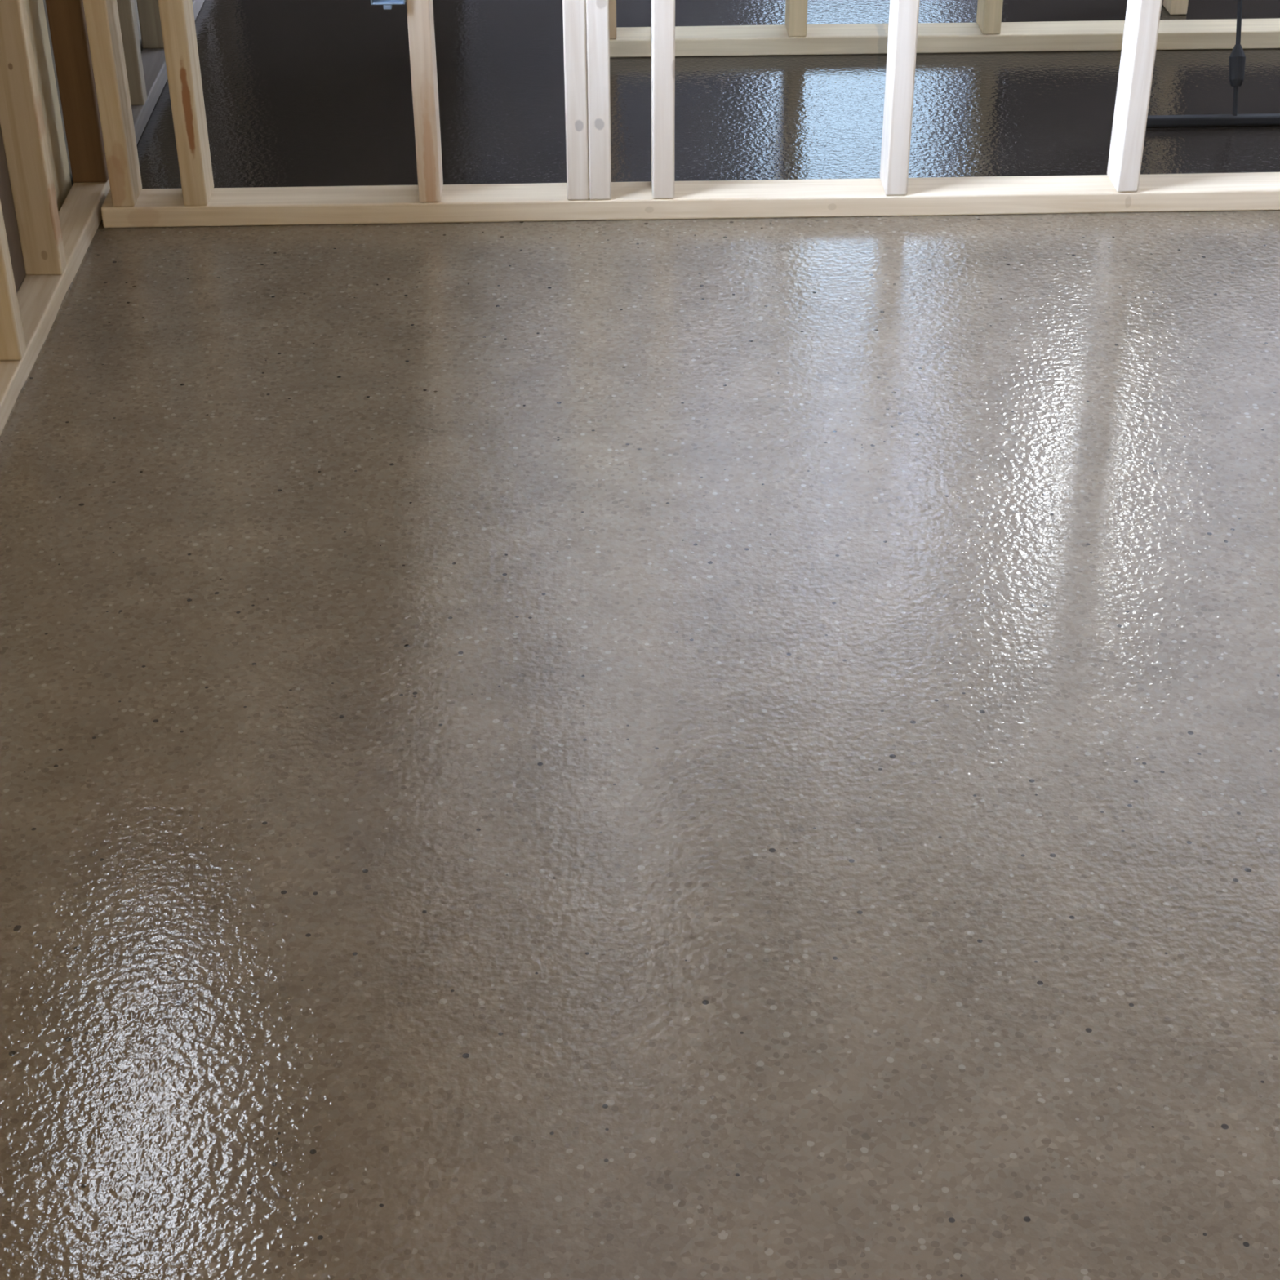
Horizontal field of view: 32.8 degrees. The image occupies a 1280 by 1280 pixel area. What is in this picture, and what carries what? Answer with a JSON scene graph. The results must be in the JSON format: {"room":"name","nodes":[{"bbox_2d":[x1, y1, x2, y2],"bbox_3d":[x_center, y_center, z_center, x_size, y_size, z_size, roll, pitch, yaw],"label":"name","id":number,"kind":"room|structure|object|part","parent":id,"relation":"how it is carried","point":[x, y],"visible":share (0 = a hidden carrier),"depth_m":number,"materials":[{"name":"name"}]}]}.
{"room":"house under construction","nodes":[
{"label":"house under construction","id":0,"kind":"room"},
{"bbox_2d":[17,0,142,290],"bbox_3d":[-1.168,-1.467,2.707,0.300,2.440,10.200,-1,33,-1],"label":"wall","id":1,"kind":"structure","parent":0,"point":[35,11],"depth_m":3.80,"materials":[{"name":"beige wood"}]},
{"bbox_2d":[0,124,26,293],"bbox_3d":[-1.003,-0.892,3.162,0.022,0.900,0.276,-1,33,-1],"label":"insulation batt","id":2,"kind":"object","parent":1,"relation":"attached to","point":[6,193],"visible":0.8,"depth_m":3.43,"materials":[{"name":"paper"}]},
{"bbox_2d":[0,228,100,445],"bbox_3d":[-0.892,0.205,2.364,0.011,0.009,3.384,-1,33,-1],"label":"trim","id":3,"kind":"structure","parent":1,"relation":"attached to","point":[68,295],"depth_m":3.43,"materials":[{"name":"beige wood"}]},
{"bbox_2d":[0,0,1279,1279],"bbox_3d":[0.730,-0.439,3.439,4.185,0.100,10.600,-1,33,-1],"label":"floor","id":4,"kind":"structure","parent":0,"point":[735,748],"depth_m":2.58,"materials":[{"name":"grey concrete"}]},
{"bbox_2d":[0,179,110,435],"bbox_3d":[-0.902,0.719,1.549,0.063,0.039,5.660,-1,33,-1],"label":"plate","id":5,"kind":"object","parent":4,"relation":"on","point":[40,298],"visible":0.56,"depth_m":3.49,"materials":[{"name":"brown wood"}]},
{"bbox_2d":[0,200,26,359],"bbox_3d":[-0.962,-0.915,2.959,0.062,1.161,0.039,-1,33,-1],"label":"stud","id":6,"kind":"object","parent":5,"relation":"on","point":[12,342],"visible":1,"depth_m":3.22,"materials":[{"name":"brown wood"}]},
{"bbox_2d":[0,0,66,275],"bbox_3d":[-0.973,-1.576,2.907,0.062,2.326,0.039,-1,33,-1],"label":"stud","id":7,"kind":"object","parent":5,"relation":"on","point":[22,124],"visible":1,"depth_m":3.41,"materials":[{"name":"brown wood"}]},
{"bbox_2d":[44,0,108,182],"bbox_3d":[-0.984,-1.797,3.247,0.062,2.326,0.039,-1,33,-1],"label":"stud","id":8,"kind":"object","parent":5,"relation":"on","point":[66,18],"visible":0.79,"depth_m":3.77,"materials":[{"name":"brown wood"}]},
{"bbox_2d":[131,48,168,145],"bbox_3d":[-0.979,-1.054,4.270,0.080,0.039,0.565,-1,33,-1],"label":"plate","id":9,"kind":"object","parent":4,"relation":"on","point":[154,68],"depth_m":4.34,"materials":[{"name":"brown wood"}]},
{"bbox_2d":[116,0,146,105],"bbox_3d":[-0.995,-2.018,3.585,0.062,2.326,0.039,-1,33,-1],"label":"stud","id":10,"kind":"object","parent":9,"relation":"on","point":[126,9],"visible":0.51,"depth_m":4.15,"materials":[{"name":"brown wood"}]},
{"bbox_2d":[191,0,204,21],"bbox_3d":[-0.968,-1.348,4.722,0.027,0.039,0.147,-1,33,-1],"label":"plate","id":11,"kind":"object","parent":4,"relation":"on","point":[197,4],"depth_m":4.80,"materials":[{"name":"brown wood"}]},
{"bbox_2d":[136,0,164,48],"bbox_3d":[-1.004,-2.208,3.877,0.062,2.326,0.039,-1,33,-1],"label":"stud","id":12,"kind":"object","parent":11,"relation":"on","point":[148,13],"visible":0.54,"depth_m":4.47,"materials":[{"name":"beige wood"}]},
{"bbox_2d":[101,172,1279,227],"bbox_3d":[0.785,-0.790,3.850,3.445,0.039,0.091,-1,33,-1],"label":"plate","id":13,"kind":"object","parent":4,"relation":"on","point":[1245,191],"visible":0.95,"depth_m":3.81,"materials":[{"name":"brown wood"}]},
{"bbox_2d":[82,0,142,207],"bbox_3d":[-0.902,-1.748,3.171,0.039,2.326,0.090,-1,33,-1],"label":"stud","id":14,"kind":"object","parent":13,"relation":"on","point":[102,17],"visible":1,"depth_m":3.68,"materials":[{"name":"brown wood"}]},
{"bbox_2d":[158,0,213,205],"bbox_3d":[-0.778,-1.751,3.174,0.042,2.326,0.089,-1,33,-1],"label":"stud","id":15,"kind":"object","parent":13,"relation":"on","point":[176,16],"visible":1,"depth_m":3.68,"materials":[{"name":"brown wood"}]},
{"bbox_2d":[406,0,443,202],"bbox_3d":[-0.372,-1.758,3.182,0.039,2.326,0.089,-1,33,-1],"label":"stud","id":16,"kind":"object","parent":13,"relation":"on","point":[420,22],"visible":1,"depth_m":3.68,"materials":[{"name":"brown wood"}]},
{"bbox_2d":[370,0,405,9],"bbox_3d":[-0.422,-1.105,3.581,0.068,0.111,0.073,-1,33,-1],"label":"outlet box","id":17,"kind":"object","parent":16,"relation":"attached to","point":[387,4],"visible":1,"depth_m":3.58,"materials":[{"name":"blue plastic"}]},
{"bbox_2d":[562,0,589,199],"bbox_3d":[-0.114,-1.763,3.187,0.039,2.326,0.089,-1,33,-1],"label":"stud","id":18,"kind":"object","parent":13,"relation":"on","point":[574,11],"visible":1,"depth_m":3.69,"materials":[{"name":"brown wood"}]},
{"bbox_2d":[585,0,611,199],"bbox_3d":[-0.076,-1.764,3.188,0.040,2.326,0.089,-1,33,-1],"label":"stud","id":19,"kind":"object","parent":13,"relation":"on","point":[597,11],"visible":0.99,"depth_m":3.69,"materials":[{"name":"brown wood"}]},
{"bbox_2d":[650,0,675,199],"bbox_3d":[0.034,-1.766,3.190,0.039,2.326,0.089,-1,33,-1],"label":"stud","id":20,"kind":"object","parent":13,"relation":"on","point":[662,11],"visible":1,"depth_m":3.69,"materials":[{"name":"brown wood"}]},
{"bbox_2d":[880,0,919,195],"bbox_3d":[0.441,-1.774,3.198,0.039,2.326,0.089,-1,33,-1],"label":"stud","id":21,"kind":"object","parent":13,"relation":"on","point":[903,26],"visible":1,"depth_m":3.71,"materials":[{"name":"brown wood"}]},
{"bbox_2d":[1106,0,1162,191],"bbox_3d":[0.847,-1.781,3.206,0.039,2.326,0.089,-1,33,-1],"label":"stud","id":22,"kind":"object","parent":13,"relation":"on","point":[1142,20],"visible":1,"depth_m":3.72,"materials":[{"name":"brown wood"}]},
{"bbox_2d":[608,17,1279,57],"bbox_3d":[1.197,-1.283,4.603,2.572,0.039,0.090,-1,33,-1],"label":"plate","id":23,"kind":"object","parent":4,"relation":"on","point":[1173,34],"visible":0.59,"depth_m":4.56,"materials":[{"name":"beige wood"}]},
{"bbox_2d":[608,0,616,39],"bbox_3d":[-0.075,-2.249,3.932,0.039,2.326,0.089,-1,33,-1],"label":"stud","id":24,"kind":"object","parent":23,"relation":"on","point":[612,3],"visible":0.46,"depth_m":4.51,"materials":[{"name":"beige wood"}]},
{"bbox_2d":[785,0,807,36],"bbox_3d":[0.322,-2.256,3.940,0.039,2.326,0.089,-1,33,-1],"label":"stud","id":25,"kind":"object","parent":23,"relation":"on","point":[796,11],"visible":1,"depth_m":4.52,"materials":[{"name":"beige wood"}]},
{"bbox_2d":[976,0,1003,34],"bbox_3d":[0.728,-2.264,3.948,0.039,2.326,0.089,-1,33,-1],"label":"stud","id":26,"kind":"object","parent":23,"relation":"on","point":[988,15],"visible":1,"depth_m":4.53,"materials":[{"name":"beige wood"}]},
{"bbox_2d":[1163,0,1188,14],"bbox_3d":[1.176,-2.415,4.141,0.039,2.439,0.073,-1,33,-1],"label":"wooden post","id":27,"kind":"object","parent":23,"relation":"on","point":[1173,6],"visible":1,"depth_m":4.77,"materials":[{"name":"brown wood"}]},
{"bbox_2d":[1146,0,1279,127],"bbox_3d":[1.131,-1.828,4.045,0.456,1.561,0.689,-1,33,-1],"label":"squeegee","id":28,"kind":"object","parent":4,"relation":"on","point":[1237,57],"visible":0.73,"depth_m":4.17,"materials":[{"name":"black rubber"}]},
{"bbox_3d":[1.144,-0.996,4.187,0.456,0.012,0.007,-1,33,-1],"label":"rubber blade","id":29,"kind":"part","parent":28,"relation":"part of","materials":[{"name":"black rubber"}]},
{"bbox_2d":[1228,44,1245,86],"bbox_3d":[1.145,-1.099,4.164,0.030,0.077,0.044,-1,33,-1],"label":"socket","id":30,"kind":"object","parent":28,"relation":"attached to","point":[1237,57],"depth_m":4.15,"materials":[{"name":"black plastic"}]},
{"bbox_3d":[1.146,-1.901,4.032,0.009,1.425,0.631,0,33,1],"label":"handle","id":31,"kind":"part","parent":28,"relation":"part of","materials":[{"name":"black metal"}]}
]}

